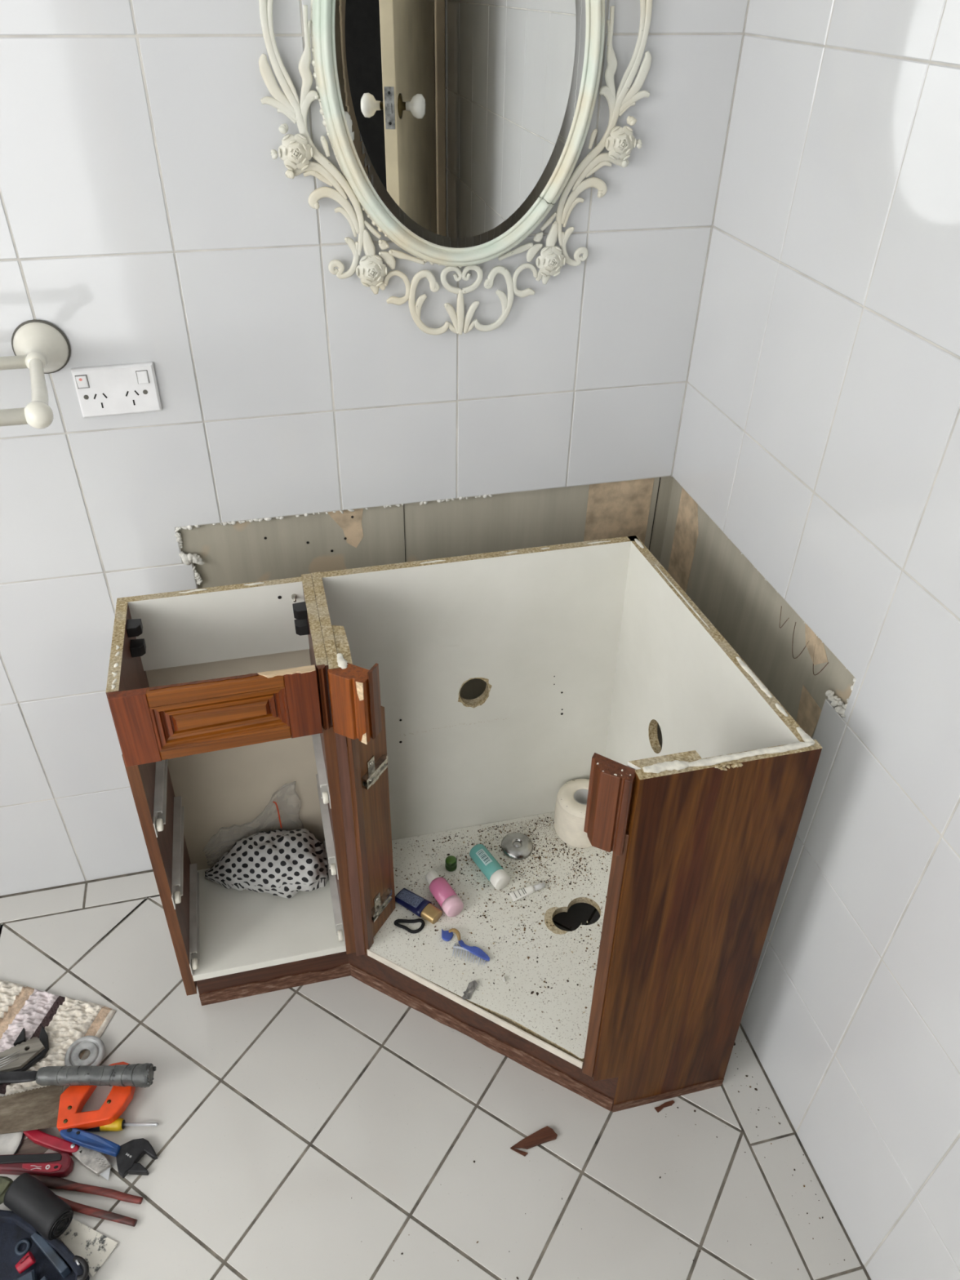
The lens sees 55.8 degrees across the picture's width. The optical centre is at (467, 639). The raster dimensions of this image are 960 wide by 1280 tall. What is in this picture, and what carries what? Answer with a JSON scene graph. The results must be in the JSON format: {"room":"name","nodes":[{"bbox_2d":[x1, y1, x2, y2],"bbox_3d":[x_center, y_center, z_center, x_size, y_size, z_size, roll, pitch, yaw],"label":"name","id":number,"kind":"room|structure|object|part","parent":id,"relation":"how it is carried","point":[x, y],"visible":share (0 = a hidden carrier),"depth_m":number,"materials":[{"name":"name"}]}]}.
{"room":"damaged room","nodes":[
{"label":"damaged room","id":0,"kind":"room"},
{"bbox_2d":[0,0,747,896],"bbox_3d":[-0.899,-0.485,1.202,2.800,2.450,0.129,-8,38,-11],"label":"wall","id":1,"kind":"structure","parent":0,"point":[307,423],"depth_m":1.39,"materials":[{"name":"tile"}]},
{"bbox_2d":[0,320,71,429],"bbox_3d":[-0.888,-0.291,1.111,0.744,0.076,0.264,-8,38,-11],"label":"towel rail","id":2,"kind":"object","parent":1,"relation":"attached to","point":[38,346],"visible":1,"depth_m":1.22,"materials":[{"name":"beige ceramic"}]},
{"bbox_3d":[-0.550,-0.326,1.164,0.020,0.019,0.180,-13,39,-18],"label":"arm","id":3,"kind":"part","parent":2,"relation":"part of","materials":[{"name":"beige ceramic"}]},
{"bbox_2d":[71,361,162,417],"bbox_3d":[-0.513,-0.364,1.329,0.113,0.074,0.014,-8,38,-11],"label":"power socket","id":4,"kind":"object","parent":1,"relation":"attached to","point":[129,388],"visible":1,"depth_m":1.32,"materials":[{"name":"white plastic"}]},
{"bbox_2d":[75,375,88,387],"bbox_3d":[-0.555,-0.370,1.306,0.015,0.018,0.006,-8,38,-11],"label":"rocker switch","id":5,"kind":"object","parent":4,"relation":"attached to","point":[81,381],"depth_m":1.31,"materials":[{"name":"white plastic"}]},
{"bbox_2d":[136,370,149,383],"bbox_3d":[-0.473,-0.382,1.322,0.015,0.018,0.006,-8,38,-11],"label":"rocker switch","id":6,"kind":"object","parent":4,"relation":"attached to","point":[142,376],"depth_m":1.32,"materials":[{"name":"white plastic"}]},
{"bbox_2d":[258,0,652,334],"bbox_3d":[-0.004,-0.720,1.195,0.529,0.637,0.039,-8,38,-11],"label":"oval mirror","id":7,"kind":"object","parent":1,"relation":"attached to","point":[456,127],"visible":1,"depth_m":1.21,"materials":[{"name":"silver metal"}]},
{"bbox_3d":[-0.005,-0.758,1.166,0.382,0.534,0.039,-8,38,-11],"label":"oval moulding","id":8,"kind":"part","parent":7,"relation":"part of","materials":[{"name":"white paint"}]},
{"bbox_2d":[345,0,576,238],"bbox_3d":[-0.005,-0.758,1.165,0.302,0.454,0.004,-7,38,-10],"label":"mirror glass","id":9,"kind":"object","parent":7,"relation":"attached to","point":[460,115],"depth_m":1.21,"materials":[{"name":"silver metal"}]},
{"bbox_2d":[671,0,750,476],"bbox_3d":[0.385,-0.951,1.166,0.009,1.634,0.009,-8,38,-11],"label":"trim","id":10,"kind":"structure","parent":1,"relation":"attached to","point":[748,4],"depth_m":1.40,"materials":[{"name":"plastic"}]},
{"bbox_2d":[0,869,871,1279],"bbox_3d":[-0.687,1.218,1.035,2.800,0.060,2.350,-8,38,-11],"label":"floor","id":11,"kind":"structure","parent":0,"point":[273,1111],"depth_m":1.50,"materials":[{"name":"tile"}]},
{"bbox_2d":[0,1131,24,1155],"bbox_3d":[-0.795,0.828,1.494,0.124,0.004,0.124,-8,38,-11],"label":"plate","id":12,"kind":"object","parent":11,"relation":"on","point":[10,1143],"visible":0.41,"depth_m":1.49,"materials":[{"name":"white ceramic"}]},
{"bbox_2d":[16,1139,48,1154],"bbox_3d":[-0.718,0.836,1.489,0.065,0.001,0.044,-8,38,-11],"label":"timber offcut","id":13,"kind":"object","parent":11,"relation":"on","point":[28,1146],"visible":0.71,"depth_m":1.49,"materials":[{"name":"wood"}]},
{"bbox_2d":[0,1152,73,1177],"bbox_3d":[-0.724,0.847,1.455,0.177,0.023,0.034,-1,37,-3],"label":"knife","id":14,"kind":"object","parent":11,"relation":"on","point":[60,1165],"visible":1,"depth_m":1.45,"materials":[{"name":"red plastic"}]},
{"bbox_2d":[0,1209,89,1279],"bbox_3d":[-0.660,0.940,1.319,0.216,0.040,0.224,-8,38,-11],"label":"tool bag","id":15,"kind":"object","parent":11,"relation":"on","point":[54,1260],"visible":0.94,"depth_m":1.35,"materials":[{"name":"blue plastic"}]},
{"bbox_2d":[0,1176,13,1204],"bbox_3d":[-0.731,0.849,1.390,0.070,0.025,0.045,-8,38,-11],"label":"pouch","id":16,"kind":"object","parent":15,"relation":"on","point":[5,1181],"visible":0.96,"depth_m":1.39,"materials":[{"name":"fabric"}]},
{"bbox_2d":[15,1250,35,1273],"bbox_3d":[-0.652,0.920,1.337,0.025,0.020,0.020,-30,47,-34],"label":"tool","id":17,"kind":"object","parent":15,"relation":"in","point":[28,1260],"visible":1,"depth_m":1.33,"materials":[{"name":"plastic"}]},
{"bbox_2d":[13,1269,37,1279],"bbox_3d":[-0.641,0.946,1.316,0.030,0.020,0.042,-16,40,-21],"label":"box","id":18,"kind":"object","parent":15,"relation":"in","point":[31,1275],"visible":1,"depth_m":1.32,"materials":[{"name":"plastic"}]},
{"bbox_2d":[0,979,115,1094],"bbox_3d":[-0.868,0.706,1.644,0.400,0.016,0.190,9,38,11],"label":"bath mat","id":19,"kind":"object","parent":11,"relation":"on","point":[65,1020],"visible":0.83,"depth_m":1.66,"materials":[{"name":"beige fabric"}]},
{"bbox_2d":[0,1026,48,1084],"bbox_3d":[-0.780,0.727,1.596,0.080,0.021,0.099,-8,38,-11],"label":"pliers","id":20,"kind":"object","parent":19,"relation":"on","point":[16,1058],"visible":0.98,"depth_m":1.59,"materials":[{"name":"metal"}]},
{"bbox_2d":[64,1035,105,1066],"bbox_3d":[-0.675,0.734,1.600,0.068,0.013,0.068,-8,38,-11],"label":"flange cover","id":21,"kind":"object","parent":19,"relation":"on","point":[94,1044],"visible":0.8,"depth_m":1.60,"materials":[{"name":"metal"}]},
{"bbox_2d":[3,1173,118,1275],"bbox_3d":[-0.620,0.882,1.373,0.176,0.065,0.053,18,40,21],"label":"mallet","id":22,"kind":"object","parent":11,"relation":"on","point":[27,1197],"visible":1,"depth_m":1.37,"materials":[{"name":"rubber"}]},
{"bbox_3d":[-0.590,0.916,1.382,0.108,0.001,0.050,19,41,23],"label":"blade","id":23,"kind":"part","parent":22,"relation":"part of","materials":[{"name":"paint"}]},
{"bbox_2d":[22,1129,111,1180],"bbox_3d":[-0.648,0.833,1.481,0.177,0.016,0.029,14,39,17],"label":"utility knife","id":24,"kind":"object","parent":11,"relation":"on","point":[96,1162],"visible":1,"depth_m":1.47,"materials":[{"name":"red plastic"}]},
{"bbox_3d":[-0.584,0.856,1.455,0.022,0.001,0.029,-8,38,-11],"label":"knife blade","id":25,"kind":"part","parent":24,"relation":"part of","materials":[{"name":"silver metal"}]},
{"bbox_2d":[0,1062,135,1134],"bbox_3d":[-0.748,0.789,1.508,0.378,0.022,0.097,-8,38,-11],"label":"saw","id":26,"kind":"object","parent":11,"relation":"on","point":[48,1106],"visible":0.7,"depth_m":1.51,"materials":[{"name":"orange plastic"}]},
{"bbox_3d":[-0.806,0.797,1.496,0.257,0.001,0.076,-8,38,-11],"label":"saw blade","id":27,"kind":"part","parent":26,"relation":"part of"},
{"bbox_2d":[0,1062,155,1088],"bbox_3d":[-0.743,0.736,1.536,0.421,0.038,0.038,1,37,0],"label":"handle","id":28,"kind":"object","parent":26,"relation":"on","point":[140,1075],"visible":1,"depth_m":1.52,"materials":[{"name":"metal"}]},
{"bbox_3d":[-0.838,0.743,1.535,0.231,0.018,0.021,0,37,-1],"label":"chisel blade","id":29,"kind":"part","parent":28,"relation":"part of","materials":[{"name":"metal"}]},
{"bbox_3d":[-0.623,0.773,1.533,0.122,0.021,0.097,-8,38,-11],"label":"saw handle","id":30,"kind":"part","parent":26,"relation":"part of","materials":[{"name":"orange plastic"}]},
{"bbox_2d":[30,1173,142,1226],"bbox_3d":[-0.610,0.876,1.424,0.208,0.016,0.042,7,38,9],"label":"pliers","id":31,"kind":"object","parent":11,"relation":"on","point":[51,1182],"visible":0.81,"depth_m":1.42,"materials":[{"name":"brown metal"}]},
{"bbox_3d":[-0.604,0.868,1.433,0.190,0.014,0.018,5,37,6],"label":"handle","id":32,"kind":"part","parent":31,"relation":"part of","materials":[{"name":"red rubber"}]},
{"bbox_3d":[-0.601,0.884,1.413,0.186,0.012,0.019,11,38,13],"label":"handle","id":33,"kind":"part","parent":31,"relation":"part of","materials":[{"name":"red rubber"}]},
{"bbox_2d":[59,1128,157,1177],"bbox_3d":[-0.587,0.834,1.470,0.166,0.029,0.060,3,37,4],"label":"wrench","id":34,"kind":"object","parent":11,"relation":"on","point":[127,1155],"visible":1,"depth_m":1.47,"materials":[{"name":"metal"}]},
{"bbox_2d":[82,1118,158,1132],"bbox_3d":[-0.594,0.809,1.511,0.156,0.019,0.020,0,37,-2],"label":"screwdriver","id":35,"kind":"object","parent":11,"relation":"on","point":[119,1124],"visible":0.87,"depth_m":1.50,"materials":[{"name":"yellow plastic"}]},
{"bbox_2d":[106,535,822,1112],"bbox_3d":[-0.046,0.354,1.467,0.890,0.812,0.547,-8,38,-11],"label":"vanity cabinet","id":36,"kind":"object","parent":11,"relation":"on","point":[344,686],"depth_m":1.50,"materials":[{"name":"brown wood"}]},
{"bbox_3d":[-0.499,0.280,1.472,0.030,0.686,0.228,-8,38,-11],"label":"panel","id":37,"kind":"part","parent":36,"relation":"part of","materials":[{"name":"brown wood"}]},
{"bbox_3d":[-0.333,0.066,1.204,0.176,0.024,0.013,-8,38,-11],"label":"frame rail","id":38,"kind":"part","parent":36,"relation":"part of","materials":[{"name":"brown wood"}]},
{"bbox_3d":[-0.383,-0.024,1.415,0.259,0.131,0.014,-8,38,-11],"label":"rail","id":39,"kind":"part","parent":36,"relation":"part of","materials":[{"name":"white plastic"}]},
{"bbox_3d":[-0.333,0.106,1.232,0.178,0.082,0.010,-8,38,-11],"label":"raised panel","id":40,"kind":"part","parent":36,"relation":"part of","materials":[{"name":"brown wood"}]},
{"bbox_3d":[-0.338,0.101,1.241,0.267,0.114,0.007,-8,38,-11],"label":"drawer","id":41,"kind":"part","parent":36,"relation":"part of","materials":[{"name":"brown wood"}]},
{"bbox_3d":[-0.335,0.141,1.260,0.177,0.026,0.013,-8,38,-11],"label":"frame rail","id":42,"kind":"part","parent":36,"relation":"part of","materials":[{"name":"brown wood"}]},
{"bbox_3d":[-0.394,0.203,1.597,0.270,0.688,0.006,-8,38,-11],"label":"panel","id":43,"kind":"part","parent":36,"relation":"part of","materials":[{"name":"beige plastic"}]},
{"bbox_2d":[202,781,303,865],"bbox_3d":[-0.400,0.348,1.681,0.192,0.183,0.018,-8,38,-11],"label":"plastic bag","id":44,"kind":"object","parent":36,"relation":"on","point":[282,812],"visible":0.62,"depth_m":1.69,"materials":[{"name":"white"}]},
{"bbox_2d":[204,828,328,898],"bbox_3d":[-0.373,0.422,1.670,0.230,0.118,0.112,-8,38,-11],"label":"bag","id":45,"kind":"object","parent":36,"relation":"in","point":[280,863],"visible":0.99,"depth_m":1.65,"materials":[{"name":"fabric"}]},
{"bbox_3d":[-0.371,0.501,1.677,0.265,0.016,0.230,-8,38,-11],"label":"panel","id":46,"kind":"part","parent":36,"relation":"part of","materials":[{"name":"white plastic"}]},
{"bbox_3d":[-0.221,0.230,1.512,0.035,0.651,0.250,-8,38,-11],"label":"divider panel","id":47,"kind":"part","parent":36,"relation":"part of","materials":[{"name":"brown wood"}]},
{"bbox_3d":[-0.160,0.087,1.255,0.062,0.109,0.031,17,40,20],"label":"corner moulding","id":48,"kind":"part","parent":36,"relation":"part of","materials":[{"name":"brown wood"}]},
{"bbox_3d":[-0.143,0.204,1.410,0.012,0.056,0.064,19,41,22],"label":"hinge plate","id":49,"kind":"part","parent":36,"relation":"part of","materials":[{"name":"silver metal"}]},
{"bbox_3d":[-0.151,0.465,1.595,0.012,0.056,0.065,19,41,23],"label":"hinge plate","id":50,"kind":"part","parent":36,"relation":"part of","materials":[{"name":"silver metal"}]},
{"bbox_2d":[393,918,425,933],"bbox_3d":[-0.105,0.519,1.640,0.056,0.006,0.030,-1,37,-2],"label":"tie","id":51,"kind":"object","parent":36,"relation":"on","point":[419,920],"visible":1,"depth_m":1.64,"materials":[{"name":"black rubber"}]},
{"bbox_2d":[395,888,442,924],"bbox_3d":[-0.091,0.489,1.669,0.092,0.020,0.035,25,43,28],"label":"bottle","id":52,"kind":"object","parent":36,"relation":"on","point":[415,904],"visible":0.99,"depth_m":1.66,"materials":[{"name":"blue plastic"}]},
{"bbox_2d":[425,870,463,916],"bbox_3d":[-0.045,0.469,1.682,0.038,0.038,0.096,-19,41,-24],"label":"bottle","id":53,"kind":"object","parent":36,"relation":"on","point":[447,899],"visible":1,"depth_m":1.66,"materials":[{"name":"pink plastic"}]},
{"bbox_3d":[-0.031,0.431,1.743,0.022,0.024,0.022,-8,38,-11],"label":"green bottle cap","id":54,"kind":"part","parent":36,"relation":"part of","materials":[{"name":"green plastic"}]},
{"bbox_2d":[441,928,489,964],"bbox_3d":[-0.010,0.544,1.601,0.105,0.013,0.041,28,45,31],"label":"comb","id":55,"kind":"object","parent":36,"relation":"on","point":[446,935],"visible":1,"depth_m":1.60,"materials":[{"name":"blue plastic"}]},
{"bbox_3d":[0.004,0.595,1.539,0.016,0.007,0.038,19,41,23],"label":"metal bracket","id":56,"kind":"part","parent":36,"relation":"part of","materials":[{"name":"grey metal"}]},
{"bbox_3d":[0.029,0.184,1.703,0.545,0.800,0.016,-8,38,-11],"label":"panel","id":57,"kind":"part","parent":36,"relation":"part of","materials":[{"name":"white plastic"}]},
{"bbox_2d":[469,844,510,889],"bbox_3d":[0.042,0.433,1.731,0.035,0.036,0.094,-20,42,-26],"label":"bottle","id":58,"kind":"object","parent":36,"relation":"on","point":[493,871],"visible":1,"depth_m":1.72,"materials":[{"name":"teal plastic"}]},
{"bbox_3d":[0.092,0.532,1.646,0.551,0.016,0.510,-8,38,-11],"label":"panel","id":59,"kind":"part","parent":36,"relation":"part of","materials":[{"name":"white plastic"}]},
{"bbox_2d":[379,817,609,1039],"bbox_3d":[0.086,0.519,1.647,0.503,0.002,0.472,-8,38,-11],"label":"crumbs","id":60,"kind":"object","parent":36,"relation":"on","point":[504,826],"visible":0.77,"depth_m":1.75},
{"bbox_2d":[501,832,533,860],"bbox_3d":[0.098,0.406,1.787,0.064,0.014,0.063,-8,38,-11],"label":"drain cover","id":61,"kind":"object","parent":36,"relation":"on","point":[515,846],"visible":1,"depth_m":1.78,"materials":[{"name":"silver metal"}]},
{"bbox_2d":[509,882,545,902],"bbox_3d":[0.114,0.472,1.702,0.068,0.012,0.022,-13,39,-18],"label":"tube","id":62,"kind":"object","parent":36,"relation":"on","point":[519,894],"visible":1,"depth_m":1.70,"materials":[{"name":"white plastic"}]},
{"bbox_2d":[554,778,592,848],"bbox_3d":[0.229,0.344,1.802,0.110,0.096,0.110,-8,38,-11],"label":"paper roll","id":63,"kind":"object","parent":36,"relation":"on","point":[571,805],"visible":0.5,"depth_m":1.78,"materials":[{"name":"white paper"}]},
{"bbox_3d":[0.174,0.208,1.127,0.062,0.132,0.027,21,42,25],"label":"corner moulding","id":64,"kind":"part","parent":36,"relation":"part of","materials":[{"name":"brown wood"}]},
{"bbox_3d":[0.352,0.300,1.556,0.031,0.800,0.532,-10,38,-13],"label":"panel","id":65,"kind":"part","parent":36,"relation":"part of","materials":[{"name":"white plastic"}]},
{"bbox_3d":[0.323,0.468,1.333,0.255,0.800,0.031,-8,38,-11],"label":"panel","id":66,"kind":"part","parent":36,"relation":"part of","materials":[{"name":"brown wood"}]},
{"bbox_2d":[510,1125,557,1156],"bbox_3d":[0.111,0.833,1.503,0.079,0.007,0.024,-17,40,-22],"label":"wood splinter","id":67,"kind":"object","parent":11,"relation":"on","point":[546,1134],"visible":1,"depth_m":1.50,"materials":[{"name":"brown wood"}]},
{"bbox_2d":[351,1040,847,1279],"bbox_3d":[0.195,0.901,1.419,0.744,0.002,0.496,-8,38,-11],"label":"crumbs","id":68,"kind":"object","parent":11,"relation":"on","point":[756,1089],"visible":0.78,"depth_m":1.48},
{"bbox_2d":[654,1100,674,1112],"bbox_3d":[0.339,0.800,1.555,0.037,0.003,0.009,-16,40,-21],"label":"chip","id":69,"kind":"object","parent":11,"relation":"on","point":[670,1103],"visible":1,"depth_m":1.55,"materials":[{"name":"brown wood"}]},
{"bbox_2d":[657,0,959,1279],"bbox_3d":[0.682,0.003,0.587,0.128,2.450,2.350,-8,38,-11],"label":"wall","id":70,"kind":"structure","parent":0,"point":[813,518],"depth_m":1.19,"materials":[{"name":"tile"}]}
]}

